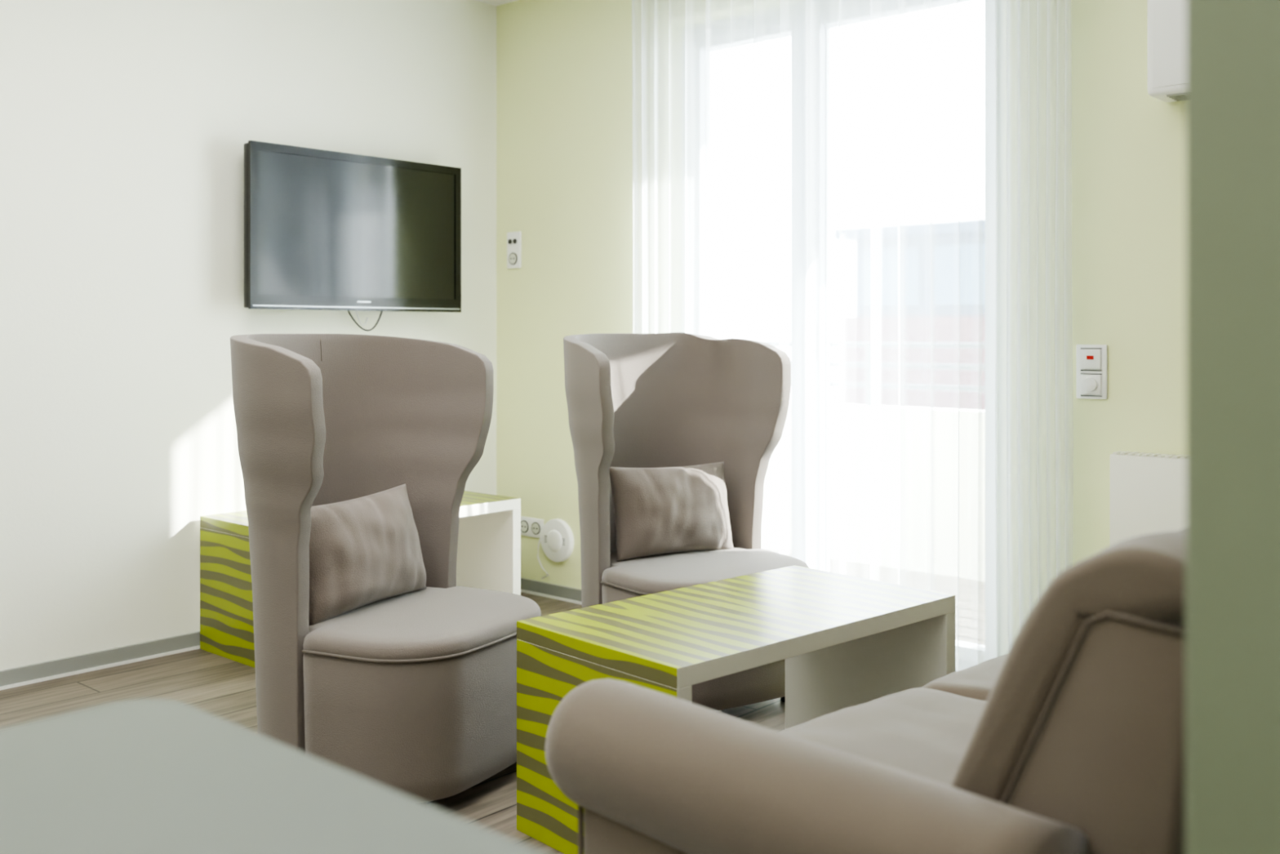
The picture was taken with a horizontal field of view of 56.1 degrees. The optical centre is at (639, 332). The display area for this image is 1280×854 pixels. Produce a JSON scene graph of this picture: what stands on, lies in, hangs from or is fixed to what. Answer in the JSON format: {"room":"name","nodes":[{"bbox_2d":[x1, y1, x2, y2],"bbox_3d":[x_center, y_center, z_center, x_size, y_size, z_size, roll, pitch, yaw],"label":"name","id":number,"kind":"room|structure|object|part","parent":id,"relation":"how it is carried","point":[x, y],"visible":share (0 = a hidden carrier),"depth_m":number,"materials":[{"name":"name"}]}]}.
{"room":"living room","nodes":[
{"label":"living room","id":0,"kind":"room"},
{"bbox_2d":[0,0,496,670],"bbox_3d":[-2.439,-0.160,3.346,0.200,2.520,5.747,0,0,42],"label":"wall","id":1,"kind":"structure","parent":0,"point":[126,126],"depth_m":4.08,"materials":[{"name":"beige paint"}]},
{"bbox_2d":[0,631,199,689],"bbox_3d":[-2.377,1.072,3.251,0.018,0.056,5.287,0,0,42],"label":"baseboard","id":2,"kind":"structure","parent":1,"relation":"attached to","point":[95,660],"depth_m":3.92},
{"bbox_2d":[244,140,461,331],"bbox_3d":[-1.094,-0.340,4.613,0.120,0.670,0.954,0,0,42],"label":"television","id":3,"kind":"object","parent":1,"relation":"attached to","point":[324,229],"visible":1,"depth_m":4.53,"materials":[{"name":"black plastic"}]},
{"bbox_3d":[-1.050,-0.096,4.574,0.003,0.005,0.934,0,0,42],"label":"silver trim","id":4,"kind":"part","parent":3,"relation":"part of","materials":[{"name":"silver metal"}]},
{"bbox_2d":[0,591,785,853],"bbox_3d":[-0.369,1.160,1.500,5.747,0.120,5.747,0,0,42],"label":"floor","id":5,"kind":"structure","parent":0,"point":[216,685],"depth_m":3.62,"materials":[{"name":"brown wood"}]},
{"bbox_2d":[0,698,546,853],"bbox_3d":[-0.327,0.725,0.359,1.300,0.750,1.030,0,0,42],"label":"dining table","id":6,"kind":"object","parent":5,"relation":"on","point":[139,775],"visible":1,"depth_m":0.91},
{"bbox_2d":[200,490,520,667],"bbox_3d":[-0.995,0.869,4.405,0.500,0.462,1.050,0,0,42],"label":"side table","id":7,"kind":"object","parent":5,"relation":"on","point":[489,546],"visible":0.44,"depth_m":4.16,"materials":[{"name":"white laminate"}]},
{"bbox_3d":[-1.331,0.889,4.028,0.500,0.422,0.040,0,0,42],"label":"panel","id":8,"kind":"part","parent":7,"relation":"part of","materials":[{"name":"green laminate"}]},
{"bbox_3d":[-0.659,0.889,4.782,0.500,0.422,0.040,0,0,42],"label":"panel","id":9,"kind":"part","parent":7,"relation":"part of","materials":[{"name":"white laminate"}]},
{"bbox_2d":[230,333,542,803],"bbox_3d":[-0.637,0.551,3.032,0.720,1.097,0.722,0,0,28],"label":"armchair","id":10,"kind":"object","parent":5,"relation":"on","point":[413,694],"visible":0.89,"depth_m":2.80,"materials":[{"name":"beige fabric"}]},
{"bbox_2d":[308,483,426,625],"bbox_3d":[-0.707,0.552,3.035,0.165,0.292,0.433,0,0,25],"label":"throw pillow","id":11,"kind":"object","parent":10,"relation":"on","point":[366,549],"visible":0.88,"depth_m":2.96,"materials":[{"name":"beige fabric"}]},
{"bbox_3d":[-0.595,0.709,3.010,0.611,0.050,0.616,0,0,28],"label":"seat","id":12,"kind":"part","parent":10,"relation":"part of","materials":[{"name":"beige fabric"}]},
{"bbox_2d":[563,332,808,711],"bbox_3d":[0.141,0.549,3.696,0.722,1.101,0.720,0,0,-33],"label":"armchair","id":13,"kind":"object","parent":5,"relation":"on","point":[670,399],"visible":0.63,"depth_m":3.86,"materials":[{"name":"beige fabric"}]},
{"bbox_2d":[608,461,733,561],"bbox_3d":[0.101,0.552,3.746,0.429,0.285,0.159,0,0,-26],"label":"throw pillow","id":14,"kind":"object","parent":13,"relation":"on","point":[658,511],"visible":1,"depth_m":3.68,"materials":[{"name":"beige fabric"}]},
{"bbox_3d":[0.065,0.525,3.813,0.719,1.052,0.437,0,0,-33],"label":"backrest","id":15,"kind":"part","parent":13,"relation":"part of","materials":[{"name":"beige fabric"}]},
{"bbox_3d":[0.167,0.709,3.656,0.616,0.050,0.611,0,0,-33],"label":"seat","id":16,"kind":"part","parent":13,"relation":"part of","materials":[{"name":"beige fabric"}]},
{"bbox_2d":[516,564,955,853],"bbox_3d":[0.247,0.869,2.791,0.945,0.462,0.510,0,0,-42],"label":"coffee table","id":17,"kind":"object","parent":5,"relation":"on","point":[844,641],"visible":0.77,"depth_m":2.68,"materials":[{"name":"white laminate"}]},
{"bbox_3d":[-0.087,0.889,2.485,0.040,0.422,0.510,0,0,-42],"label":"panel","id":18,"kind":"part","parent":17,"relation":"part of","materials":[{"name":"green laminate"}]},
{"bbox_3d":[0.581,0.889,3.096,0.040,0.422,0.510,0,0,-42],"label":"panel","id":19,"kind":"part","parent":17,"relation":"part of","materials":[{"name":"white laminate"}]},
{"bbox_2d":[545,527,1185,853],"bbox_3d":[0.738,0.657,1.935,1.637,0.887,0.898,0,0,-42],"label":"sofa","id":20,"kind":"object","parent":5,"relation":"on","point":[1071,740],"visible":0.7,"depth_m":1.32,"materials":[{"name":"beige fabric"}]},
{"bbox_3d":[0.201,0.835,1.463,0.107,0.410,0.745,0,0,-42],"label":"arm panel","id":21,"kind":"part","parent":20,"relation":"part of","materials":[{"name":"beige fabric"}]},
{"bbox_3d":[0.160,0.590,1.496,0.182,0.182,0.775,0,0,-42],"label":"armrest","id":22,"kind":"part","parent":20,"relation":"part of","materials":[{"name":"beige fabric"}]},
{"bbox_2d":[778,687,986,786],"bbox_3d":[0.447,0.730,1.830,0.730,0.168,0.651,0,0,-42],"label":"seat cushion","id":23,"kind":"object","parent":20,"relation":"on","point":[926,733],"depth_m":1.98,"materials":[{"name":"beige fabric"}]},
{"bbox_2d":[922,653,1007,700],"bbox_3d":[0.987,0.729,2.317,0.715,0.170,0.654,0,0,-42],"label":"seat cushion","id":24,"kind":"object","parent":20,"relation":"on","point":[977,682],"depth_m":2.28,"materials":[{"name":"beige fabric"}]},
{"bbox_2d":[950,527,1185,802],"bbox_3d":[0.700,0.450,1.547,0.724,0.473,0.363,0,0,-42],"label":"cushion","id":25,"kind":"object","parent":20,"relation":"on","point":[1113,730],"depth_m":1.25,"materials":[{"name":"beige fabric"}]},
{"bbox_3d":[0.987,0.664,1.772,1.475,0.751,0.305,0,0,-42],"label":"frame","id":26,"kind":"part","parent":20,"relation":"part of","materials":[{"name":"beige fabric"}]},
{"bbox_2d":[474,0,518,6],"bbox_3d":[-0.369,-1.480,1.500,5.747,0.120,5.747,0,0,42],"label":"ceiling","id":27,"kind":"structure","parent":0,"point":[495,2],"depth_m":5.16,"materials":[{"name":"paint"}]},
{"bbox_3d":[0.581,-1.410,4.031,1.900,0.020,0.050,0,0,42],"label":"rail","id":28,"kind":"object","parent":27,"relation":"attached to","visible":0},
{"bbox_2d":[631,0,1073,671],"bbox_3d":[0.608,-0.163,4.007,1.702,2.475,0.065,0,0,42],"label":"curtain","id":29,"kind":"object","parent":28,"relation":"hanging from","point":[875,5],"visible":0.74,"depth_m":3.65,"materials":[{"name":"white fabric"}]},
{"bbox_2d":[496,0,1185,654],"bbox_3d":[1.532,-0.160,3.480,5.547,2.520,0.260,0,0,42],"label":"wall","id":30,"kind":"structure","parent":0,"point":[564,68],"depth_m":4.61,"materials":[{"name":"paint"}]},
{"bbox_2d":[506,231,521,268],"bbox_3d":[-0.541,-0.353,5.145,0.084,0.156,0.015,0,0,42],"label":"wall socket","id":31,"kind":"object","parent":30,"relation":"attached to","point":[513,238],"visible":1,"depth_m":5.14,"materials":[{"name":"white plastic"}]},
{"bbox_2d":[508,252,517,264],"bbox_3d":[-0.543,-0.316,5.142,0.052,0.052,0.003,0,0,42],"label":"power outlet","id":32,"kind":"object","parent":31,"relation":"attached to","point":[513,256],"depth_m":5.14,"materials":[{"name":"white plastic"}]},
{"bbox_2d":[520,515,543,537],"bbox_3d":[-0.462,0.822,5.074,0.150,0.080,0.015,0,0,42],"label":"wall socket","id":33,"kind":"object","parent":30,"relation":"attached to","point":[530,526],"visible":0.88,"depth_m":5.07,"materials":[{"name":"white plastic"}]},
{"bbox_2d":[520,520,528,532],"bbox_3d":[-0.491,0.822,5.095,0.052,0.052,0.003,0,0,42],"label":"power outlet","id":34,"kind":"object","parent":33,"relation":"attached to","point":[524,523],"depth_m":5.09,"materials":[{"name":"white plastic"}]},
{"bbox_2d":[531,521,540,534],"bbox_3d":[-0.438,0.822,5.047,0.052,0.052,0.003,0,0,42],"label":"power outlet","id":35,"kind":"object","parent":33,"relation":"attached to","point":[535,526],"depth_m":5.04,"materials":[{"name":"white plastic"}]},
{"bbox_2d":[520,577,582,604],"bbox_3d":[-0.263,1.072,4.895,0.949,0.056,0.018,0,0,42],"label":"baseboard","id":36,"kind":"structure","parent":30,"relation":"attached to","point":[546,589],"depth_m":4.98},
{"bbox_2d":[537,518,573,578],"bbox_3d":[-0.353,0.900,4.964,0.191,0.261,0.035,0,0,42],"label":"wall sensor","id":37,"kind":"object","parent":30,"relation":"attached to","point":[557,539],"visible":1,"depth_m":4.94,"materials":[{"name":"white plastic"}]},
{"bbox_2d":[682,0,1003,671],"bbox_3d":[0.678,-0.040,4.215,1.360,2.280,0.120,0,0,42],"label":"window","id":38,"kind":"structure","parent":30,"relation":"attached to","point":[826,11],"depth_m":4.26,"materials":[{"name":"white plastic"}]},
{"bbox_3d":[0.407,-0.035,4.467,0.500,2.170,0.065,0,0,42],"label":"sash","id":39,"kind":"part","parent":38,"relation":"part of","materials":[{"name":"white glass"}]},
{"bbox_3d":[0.605,0.035,4.224,0.020,0.130,0.035,0,0,42],"label":"handle","id":40,"kind":"part","parent":38,"relation":"part of","materials":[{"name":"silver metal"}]},
{"bbox_3d":[0.889,-0.035,4.047,0.620,2.090,0.010,0,0,42],"label":"glass pane","id":41,"kind":"part","parent":38,"relation":"part of","materials":[{"name":"glass"}]},
{"bbox_3d":[0.884,-0.035,4.041,0.700,2.170,0.065,0,0,42],"label":"sash","id":42,"kind":"part","parent":38,"relation":"part of","materials":[{"name":"glass"}]},
{"bbox_2d":[1075,344,1107,399],"bbox_3d":[1.309,0.114,3.488,0.090,0.158,0.025,0,0,42],"label":"light switch","id":43,"kind":"object","parent":30,"relation":"attached to","point":[1091,360],"visible":1,"depth_m":3.48,"materials":[{"name":"white plastic"}]},
{"bbox_2d":[1110,450,1185,545],"bbox_3d":[1.651,0.718,3.106,0.850,0.765,0.060,0,0,42],"label":"radiator","id":44,"kind":"object","parent":30,"relation":"attached to","point":[1148,490],"visible":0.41,"depth_m":3.30,"materials":[{"name":"white metal"}]},
{"bbox_2d":[1112,450,1185,458],"bbox_3d":[1.645,0.338,3.112,0.812,0.005,0.056,0,0,42],"label":"grille","id":45,"kind":"object","parent":44,"relation":"attached to","point":[1121,454],"depth_m":3.32,"materials":[{"name":"white metal"}]},
{"bbox_2d":[1147,0,1185,102],"bbox_3d":[1.696,-0.912,3.058,0.750,0.554,0.151,0,0,42],"label":"air conditioner","id":46,"kind":"object","parent":30,"relation":"attached to","point":[1166,18],"visible":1,"depth_m":3.22,"materials":[{"name":"white plastic"}]},
{"bbox_2d":[1166,93,1185,101],"bbox_3d":[1.690,-0.637,3.051,0.650,0.005,0.090,0,0,42],"label":"vent","id":47,"kind":"object","parent":46,"relation":"attached to","point":[1171,96],"depth_m":3.24,"materials":[{"name":"white plastic"}]},
{"bbox_2d":[1185,0,1279,853],"bbox_3d":[1.023,-0.160,0.293,1.663,2.520,0.120,0,0,42],"label":"wall partition","id":48,"kind":"structure","parent":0,"point":[1233,46],"depth_m":0.78,"materials":[{"name":"green paint"}]},
{"label":"outside","id":49,"kind":"structure","parent":0,"visible":0},
{"bbox_3d":[18.001,5.200,27.694,70.000,0.200,54.700,0,0,42],"label":"ground","id":50,"kind":"structure","parent":49,"visible":0},
{"bbox_2d":[834,219,985,409],"bbox_3d":[11.344,1.550,22.108,12.900,7.100,8.300,0,0,42],"label":"building","id":51,"kind":"structure","parent":50,"relation":"on","point":[857,328],"depth_m":22.30,"materials":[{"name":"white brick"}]},
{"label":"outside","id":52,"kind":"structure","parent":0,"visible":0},
{"bbox_2d":[760,341,985,645],"bbox_3d":[1.501,-0.190,4.687,8.000,2.980,1.500,0,0,42],"label":"balcony","id":53,"kind":"object","parent":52,"point":[857,417],"visible":0.03,"depth_m":5.73,"materials":[{"name":"concrete"}]},
{"bbox_3d":[1.137,0.205,5.910,0.030,0.310,0.040,0,0,42],"label":"railing post","id":54,"kind":"part","parent":53,"relation":"part of","materials":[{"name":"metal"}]},
{"bbox_3d":[1.947,0.060,5.187,8.000,0.028,0.028,0,0,42],"label":"rail","id":55,"kind":"part","parent":53,"relation":"part of","materials":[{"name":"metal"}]},
{"bbox_3d":[1.947,0.160,5.187,8.000,0.028,0.028,0,0,42],"label":"rail","id":56,"kind":"part","parent":53,"relation":"part of","materials":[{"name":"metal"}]},
{"bbox_3d":[1.947,0.260,5.187,8.000,0.028,0.028,0,0,42],"label":"rail","id":57,"kind":"part","parent":53,"relation":"part of","materials":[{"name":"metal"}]}
]}

